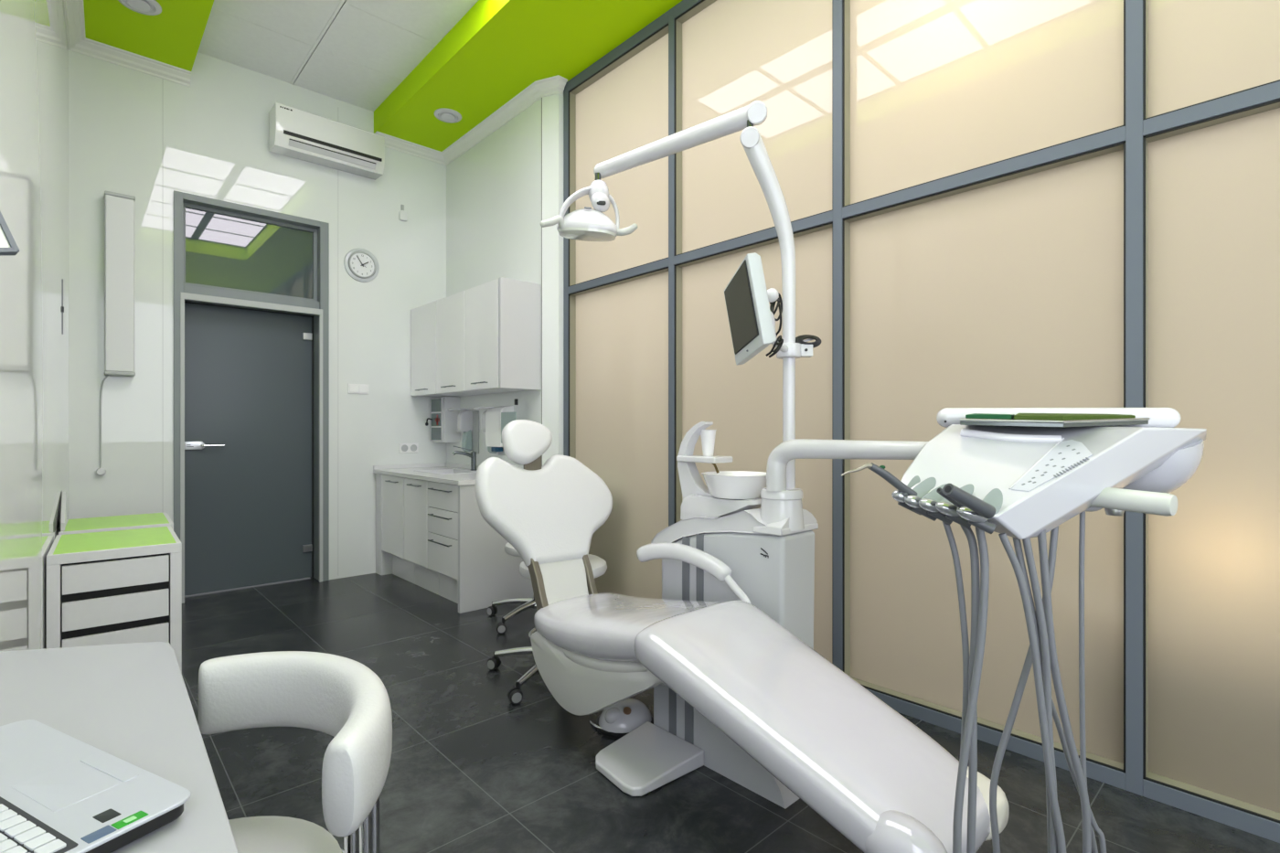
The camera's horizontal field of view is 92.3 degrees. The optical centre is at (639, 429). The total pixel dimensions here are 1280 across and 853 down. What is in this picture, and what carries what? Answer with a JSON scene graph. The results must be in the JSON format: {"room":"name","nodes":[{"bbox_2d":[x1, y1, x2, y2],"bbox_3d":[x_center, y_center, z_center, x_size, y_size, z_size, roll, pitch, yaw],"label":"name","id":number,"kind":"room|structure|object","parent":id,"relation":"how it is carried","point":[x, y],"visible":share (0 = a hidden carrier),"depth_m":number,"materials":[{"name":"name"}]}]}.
{"room":"dental clinic","nodes":[
{"label":"dental clinic","id":0,"kind":"room"},
{"bbox_2d":[0,0,68,651],"bbox_3d":[-1.286,-0.800,0.717,0.621,4.000,7.811,0,0,-41],"label":"wall","id":1,"kind":"structure","parent":0,"point":[34,46],"depth_m":2.03,"materials":[{"name":"white paint"}]},
{"bbox_2d":[0,211,19,255],"bbox_3d":[-1.425,-0.429,1.285,0.112,0.211,0.289,0,0,-5],"label":"monitor","id":2,"kind":"object","parent":1,"relation":"attached to","point":[8,246],"visible":1,"depth_m":1.36,"materials":[{"name":"grey metal"}]},
{"bbox_2d":[62,278,63,334],"bbox_3d":[-3.145,-0.670,3.350,0.006,0.300,0.020,0,0,-43],"label":"cable conduit","id":3,"kind":"object","parent":1,"relation":"attached to","point":[62,279],"visible":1,"depth_m":3.35,"materials":[{"name":"grey metal"}]},
{"bbox_2d":[63,0,191,86],"bbox_3d":[-2.299,-2.433,2.840,0.621,0.075,3.313,0,0,-41],"label":"trim","id":4,"kind":"structure","parent":1,"relation":"attached to","point":[78,42],"depth_m":3.97,"materials":[{"name":"white paint"}]},
{"bbox_2d":[68,50,446,579],"bbox_3d":[-2.883,-0.800,4.849,2.920,4.000,0.458,0,0,-43],"label":"wall","id":5,"kind":"structure","parent":0,"point":[145,137],"depth_m":4.38,"materials":[{"name":"white paint"}]},
{"bbox_2d":[96,190,135,475],"bbox_3d":[-3.400,-0.614,3.984,0.192,1.816,0.116,0,0,-43],"label":"ultraviolet air steriliser","id":6,"kind":"object","parent":5,"relation":"attached to","point":[119,208],"visible":1,"depth_m":3.96,"materials":[{"name":"white plastic"}]},
{"bbox_2d":[173,190,329,603],"bbox_3d":[-2.933,-0.223,4.658,0.987,2.845,0.292,0,0,-43],"label":"door","id":7,"kind":"structure","parent":5,"relation":"in","point":[251,284],"depth_m":4.65,"materials":[{"name":"grey"}]},
{"bbox_2d":[268,101,384,180],"bbox_3d":[-2.428,-2.235,4.802,0.782,0.304,0.224,0,0,-43],"label":"air conditioner","id":8,"kind":"object","parent":5,"relation":"attached to","point":[293,133],"visible":1,"depth_m":4.71,"materials":[{"name":"white paint"}]},
{"bbox_2d":[347,384,368,394],"bbox_3d":[-2.315,-0.335,5.050,0.165,0.080,0.016,0,0,-43],"label":"light switch","id":9,"kind":"object","parent":5,"relation":"attached to","point":[354,389],"visible":1,"depth_m":5.04,"materials":[{"name":"white paint"}]},
{"bbox_2d":[343,247,379,282],"bbox_3d":[-2.289,-1.357,5.063,0.274,0.274,0.032,0,0,-43],"label":"wall clock","id":10,"kind":"object","parent":5,"relation":"attached to","point":[360,264],"visible":1,"depth_m":5.05,"materials":[{"name":"white plastic"}]},
{"bbox_2d":[398,204,406,221],"bbox_3d":[-2.042,-1.869,5.292,0.067,0.141,0.030,0,0,-43],"label":"sensor","id":11,"kind":"object","parent":5,"relation":"attached to","point":[402,214],"visible":1,"depth_m":5.28,"materials":[{"name":"white plastic"}]},
{"bbox_2d":[399,443,418,453],"bbox_3d":[-2.006,0.159,5.335,0.164,0.084,0.015,0,0,-43],"label":"double socket","id":12,"kind":"object","parent":5,"relation":"attached to","point":[403,447],"visible":1,"depth_m":5.33,"materials":[{"name":"white paint"}]},
{"bbox_2d":[425,396,459,442],"bbox_3d":[-1.736,-0.087,5.388,0.216,0.395,0.262,0,0,-43],"label":"wall shelf","id":13,"kind":"object","parent":5,"relation":"attached to","point":[443,422],"visible":1,"depth_m":5.32,"materials":[{"name":"white plastic"}]},
{"bbox_2d":[83,0,682,151],"bbox_3d":[-0.257,-2.685,1.661,3.370,0.430,7.792,0,0,-43],"label":"ceiling","id":14,"kind":"structure","parent":0,"point":[400,61],"depth_m":4.06,"materials":[{"name":"green paint"}]},
{"bbox_2d":[117,0,161,15],"bbox_3d":[-2.893,-2.456,3.547,0.210,0.028,0.210,0,0,-43],"label":"recessed light","id":15,"kind":"object","parent":14,"relation":"in","point":[149,7],"visible":1,"depth_m":3.56,"materials":[{"name":"white plastic"}]},
{"bbox_2d":[434,107,461,123],"bbox_3d":[-1.508,-2.456,4.825,0.210,0.028,0.210,0,0,-43],"label":"recessed light","id":16,"kind":"object","parent":14,"relation":"in","point":[443,114],"visible":1,"depth_m":4.80,"materials":[{"name":"white plastic"}]},
{"bbox_2d":[446,91,563,469],"bbox_3d":[-1.123,-0.800,5.016,0.182,4.000,1.680,0,0,-43],"label":"wall","id":17,"kind":"structure","parent":0,"point":[494,187],"depth_m":4.67,"materials":[{"name":"white paint"}]},
{"bbox_2d":[410,300,472,397],"bbox_3d":[-1.718,-0.667,5.261,0.360,0.755,0.500,0,0,-43],"label":"upper cabinet","id":18,"kind":"object","parent":17,"relation":"attached to","point":[423,317],"visible":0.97,"depth_m":5.16,"materials":[{"name":"white laminate"}]},
{"bbox_2d":[447,407,479,453],"bbox_3d":[-1.490,0.010,5.090,0.256,0.381,0.170,0,0,-43],"label":"soap dispenser","id":19,"kind":"object","parent":17,"relation":"attached to","point":[467,420],"visible":0.97,"depth_m":5.14,"materials":[{"name":"grey plastic"}]},
{"bbox_2d":[461,429,472,451],"bbox_3d":[-1.454,0.092,5.170,0.069,0.188,0.070,0,0,-43],"label":"bottle","id":20,"kind":"object","parent":19,"relation":"on","point":[467,441],"depth_m":5.14,"materials":[{"name":"white plastic"}]},
{"bbox_2d":[436,290,501,394],"bbox_3d":[-1.377,-0.667,4.891,0.360,0.755,0.495,0,0,-43],"label":"upper cabinet","id":21,"kind":"object","parent":17,"relation":"attached to","point":[450,310],"visible":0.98,"depth_m":4.78,"materials":[{"name":"white laminate"}]},
{"bbox_2d":[374,74,567,165],"bbox_3d":[-1.368,-2.433,4.737,1.791,0.075,0.641,0,0,45],"label":"trim","id":22,"kind":"structure","parent":17,"relation":"attached to","point":[538,90],"depth_m":4.96,"materials":[{"name":"white paint"}]},
{"bbox_2d":[472,406,505,455],"bbox_3d":[-1.199,0.010,4.773,0.256,0.381,0.170,0,0,-43],"label":"soap dispenser","id":23,"kind":"object","parent":17,"relation":"attached to","point":[492,450],"visible":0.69,"depth_m":4.80,"materials":[{"name":"grey plastic"}]},
{"bbox_2d":[487,446,502,453],"bbox_3d":[-1.139,0.092,4.827,0.069,0.188,0.142,0,0,-43],"label":"bottle","id":24,"kind":"object","parent":23,"relation":"on","point":[492,450],"depth_m":4.79,"materials":[{"name":"blue plastic"}]},
{"bbox_2d":[485,398,518,447],"bbox_3d":[-1.011,-0.050,4.665,0.127,0.360,0.465,0,0,-43],"label":"paper towel dispenser","id":25,"kind":"object","parent":17,"relation":"attached to","point":[496,418],"visible":0.8,"depth_m":4.67,"materials":[{"name":"white paint"}]},
{"bbox_2d":[464,277,540,393],"bbox_3d":[-1.028,-0.668,4.511,0.360,0.761,0.528,0,0,-43],"label":"upper cabinet","id":26,"kind":"object","parent":17,"relation":"attached to","point":[481,302],"depth_m":4.35,"materials":[{"name":"white laminate"}]},
{"bbox_2d":[541,97,542,466],"bbox_3d":[-0.709,-0.610,4.434,0.005,3.620,0.006,0,0,-43],"label":"trim","id":27,"kind":"structure","parent":17,"relation":"attached to","point":[541,98],"depth_m":4.43,"materials":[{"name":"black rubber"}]},
{"bbox_2d":[563,0,1279,842],"bbox_3d":[1.552,-0.635,2.179,0.090,3.670,6.106,0,0,-43],"label":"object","id":28,"kind":"structure","parent":17,"relation":"in","point":[990,203],"depth_m":2.43,"materials":[{"name":"beige glass"}]},
{"bbox_2d":[181,573,1279,852],"bbox_3d":[0.355,1.240,2.568,6.400,0.080,8.500,0,0,-43],"label":"floor","id":29,"kind":"structure","parent":0,"point":[472,769],"depth_m":2.19,"materials":[{"name":"tile"}]},
{"bbox_2d":[46,525,181,672],"bbox_3d":[-2.396,0.849,2.814,0.450,0.702,0.643,0,0,-43],"label":"drawer unit","id":30,"kind":"object","parent":29,"relation":"on","point":[114,587],"visible":0.67,"depth_m":2.60,"materials":[{"name":"white laminate"}]},
{"bbox_2d":[58,512,173,534],"bbox_3d":[-2.849,0.849,3.354,0.467,0.702,0.584,0,0,-43],"label":"drawer unit","id":31,"kind":"object","parent":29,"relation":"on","point":[76,526],"visible":0.19,"depth_m":3.27,"materials":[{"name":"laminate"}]},
{"bbox_2d":[59,491,65,531],"bbox_3d":[-3.002,0.411,3.196,0.021,0.173,0.510,0,0,-43],"label":"folder","id":32,"kind":"object","parent":31,"relation":"on","point":[62,506],"visible":0.85,"depth_m":3.12,"materials":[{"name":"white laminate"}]},
{"bbox_2d":[0,641,238,852],"bbox_3d":[-0.886,0.825,0.632,0.750,0.750,1.730,0,0,-43],"label":"desk","id":33,"kind":"object","parent":29,"relation":"on","point":[129,702],"visible":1,"depth_m":0.97,"materials":[{"name":"grey laminate"}]},
{"bbox_2d":[0,719,190,852],"bbox_3d":[-0.781,0.316,0.654,0.430,0.256,0.345,0,0,26],"label":"laptop","id":34,"kind":"object","parent":33,"relation":"on","point":[60,793],"visible":1,"depth_m":0.71,"materials":[{"name":"white plastic"}]},
{"bbox_2d":[198,650,392,852],"bbox_3d":[-0.719,0.816,0.987,0.570,0.745,0.579,0,0,-43],"label":"chair","id":35,"kind":"object","parent":29,"relation":"on","point":[341,698],"visible":0.97,"depth_m":1.13,"materials":[{"name":"white leather"}]},
{"bbox_2d":[375,473,392,575],"bbox_3d":[-2.025,0.782,5.236,0.400,0.836,0.120,0,0,-43],"label":"filler panel","id":36,"kind":"object","parent":29,"relation":"on","point":[383,559],"visible":0.26,"depth_m":5.09,"materials":[{"name":"white laminate"}]},
{"bbox_2d":[381,474,415,584],"bbox_3d":[-1.758,0.782,5.081,0.649,0.835,0.460,0,0,-43],"label":"base cabinet","id":37,"kind":"object","parent":29,"relation":"on","point":[392,487],"visible":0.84,"depth_m":4.88,"materials":[{"name":"white laminate"}]},
{"bbox_2d":[404,477,438,595],"bbox_3d":[-1.455,0.782,4.752,0.649,0.835,0.425,0,0,-43],"label":"base cabinet","id":38,"kind":"object","parent":29,"relation":"on","point":[415,490],"visible":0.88,"depth_m":4.56,"materials":[{"name":"white laminate"}]},
{"bbox_2d":[426,480,458,603],"bbox_3d":[-1.145,0.782,4.415,0.649,0.835,0.480,0,0,-43],"label":"base cabinet","id":39,"kind":"object","parent":29,"relation":"on","point":[442,498],"visible":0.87,"depth_m":4.23,"materials":[{"name":"white laminate"}]},
{"bbox_2d":[373,462,479,485],"bbox_3d":[-1.467,0.400,4.778,0.641,0.200,1.550,0,0,-43],"label":"countertop","id":40,"kind":"structure","parent":39,"relation":"on","point":[445,473],"depth_m":4.92,"materials":[{"name":"white"}]},
{"bbox_2d":[414,469,476,474],"bbox_3d":[-1.516,0.414,4.855,0.360,0.172,0.520,0,0,-43],"label":"basin","id":41,"kind":"object","parent":40,"relation":"in","point":[440,471],"depth_m":5.02,"materials":[{"name":"white ceramic"}]},
{"bbox_2d":[452,446,477,470],"bbox_3d":[-1.419,0.230,4.969,0.198,0.203,0.060,0,0,-27],"label":"tap","id":42,"kind":"object","parent":40,"relation":"on","point":[473,454],"visible":0.99,"depth_m":4.98,"materials":[{"name":"silver metal"}]},
{"bbox_2d":[458,484,533,613],"bbox_3d":[-0.957,0.781,4.232,0.620,0.838,0.035,0,0,-43],"label":"end panel","id":43,"kind":"object","parent":29,"relation":"on","point":[487,574],"visible":0.47,"depth_m":4.11,"materials":[{"name":"grey laminate"}]},
{"bbox_2d":[486,542,537,633],"bbox_3d":[-0.638,0.950,3.866,0.661,0.498,0.648,0,0,-43],"label":"stool","id":44,"kind":"object","parent":29,"relation":"on","point":[528,602],"visible":0.33,"depth_m":3.80,"materials":[{"name":"silver metal"}]},
{"bbox_2d":[486,554,607,703],"bbox_3d":[-0.358,0.916,2.987,0.736,0.565,0.711,0,0,-43],"label":"stool","id":45,"kind":"object","parent":29,"relation":"on","point":[599,566],"visible":0.2,"depth_m":2.94,"materials":[{"name":"silver metal"}]},
{"bbox_2d":[589,697,653,739],"bbox_3d":[-0.103,1.178,2.547,0.244,0.162,0.372,0,0,-43],"label":"foot pedal","id":46,"kind":"object","parent":29,"relation":"on","point":[615,721],"visible":0.87,"depth_m":2.43,"materials":[{"name":"white plastic"}]},
{"bbox_2d":[650,421,818,649],"bbox_3d":[0.408,0.581,2.696,0.312,1.237,0.739,0,0,-43],"label":"dental spittoon unit","id":47,"kind":"object","parent":29,"relation":"on","point":[769,549],"visible":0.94,"depth_m":2.50,"materials":[{"name":"grey plastic"}]},
{"bbox_2d":[539,100,795,488],"bbox_3d":[0.104,-0.527,2.670,1.106,1.530,0.294,0,0,25],"label":"light","id":48,"kind":"object","parent":47,"relation":"on","point":[587,224],"visible":0.97,"depth_m":2.49,"materials":[{"name":"white plastic"}]},
{"bbox_2d":[723,252,821,365],"bbox_3d":[0.464,-0.431,2.363,0.292,0.353,0.538,0,0,36],"label":"monitor","id":49,"kind":"object","parent":48,"relation":"attached to","point":[752,320],"visible":0.99,"depth_m":2.23,"materials":[{"name":"grey plastic"}]},
{"bbox_2d":[700,429,716,455],"bbox_3d":[0.314,0.059,2.830,0.080,0.119,0.080,0,0,-43],"label":"cup","id":50,"kind":"object","parent":47,"relation":"on","point":[708,436],"visible":0.91,"depth_m":2.80,"materials":[{"name":"white plastic"}]},
{"bbox_2d":[676,421,761,503],"bbox_3d":[0.360,0.187,2.726,0.130,0.448,0.464,0,0,-43],"label":"cuspidor","id":51,"kind":"object","parent":47,"relation":"on","point":[694,490],"depth_m":2.77,"materials":[{"name":"white plastic"}]},
{"bbox_2d":[701,470,766,499],"bbox_3d":[0.423,0.241,2.680,0.312,0.101,0.312,0,0,-43],"label":"bowl","id":52,"kind":"object","parent":47,"relation":"on","point":[720,485],"depth_m":2.57,"materials":[{"name":"white ceramic"}]},
{"bbox_2d":[760,487,804,531],"bbox_3d":[0.567,0.314,2.460,0.176,0.156,0.176,0,0,-43],"label":"socket","id":53,"kind":"object","parent":47,"relation":"attached to","point":[780,511],"depth_m":2.39,"materials":[{"name":"white plastic"}]},
{"bbox_2d":[475,419,1008,852],"bbox_3d":[0.160,0.577,2.174,0.748,1.246,2.005,0,0,-43],"label":"dental chair","id":54,"kind":"object","parent":29,"relation":"on","point":[738,695],"visible":0.97,"depth_m":2.01,"materials":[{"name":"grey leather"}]},
{"bbox_2d":[766,407,1206,852],"bbox_3d":[0.895,0.575,1.786,0.775,1.257,1.357,0,0,-1],"label":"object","id":55,"kind":"object","parent":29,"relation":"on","point":[1036,480],"visible":0.95,"depth_m":1.22,"materials":[{"name":"white plastic"}]},
{"bbox_2d":[841,462,917,495],"bbox_3d":[0.482,0.105,1.234,0.169,0.077,0.020,0,0,-12],"label":"syringe","id":56,"kind":"object","parent":55,"relation":"in","point":[880,470],"visible":0.96,"depth_m":1.23,"materials":[{"name":"grey metal"}]},
{"bbox_2d":[936,487,964,507],"bbox_3d":[0.575,0.128,1.131,0.068,0.046,0.015,0,0,-18],"label":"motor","id":57,"kind":"object","parent":55,"relation":"in","point":[939,490],"visible":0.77,"depth_m":1.12,"materials":[{"name":"grey"}]},
{"bbox_2d":[942,483,995,518],"bbox_3d":[0.579,0.126,1.079,0.111,0.066,0.025,0,0,-24],"label":"suction handpiece","id":58,"kind":"object","parent":55,"relation":"in","point":[968,500],"visible":1,"depth_m":1.07,"materials":[{"name":"grey plastic"}]},
{"bbox_2d":[960,417,1150,426],"bbox_3d":[0.956,-0.017,1.379,0.498,0.025,0.243,0,0,0],"label":"tray","id":59,"kind":"object","parent":55,"relation":"on","point":[1134,421],"visible":0.88,"depth_m":1.31,"materials":[{"name":"grey metal"}]},
{"bbox_2d":[965,413,1014,419],"bbox_3d":[0.808,-0.031,1.415,0.087,0.017,0.166,0,0,34],"label":"napkin","id":60,"kind":"object","parent":59,"relation":"on","point":[974,415],"visible":0.86,"depth_m":1.35,"materials":[{"name":"green paper"}]},
{"bbox_2d":[1013,413,1135,420],"bbox_3d":[0.970,-0.029,1.403,0.370,0.021,0.158,0,0,-21],"label":"napkin","id":61,"kind":"object","parent":59,"relation":"on","point":[1019,416],"visible":0.83,"depth_m":1.32,"materials":[{"name":"green paper"}]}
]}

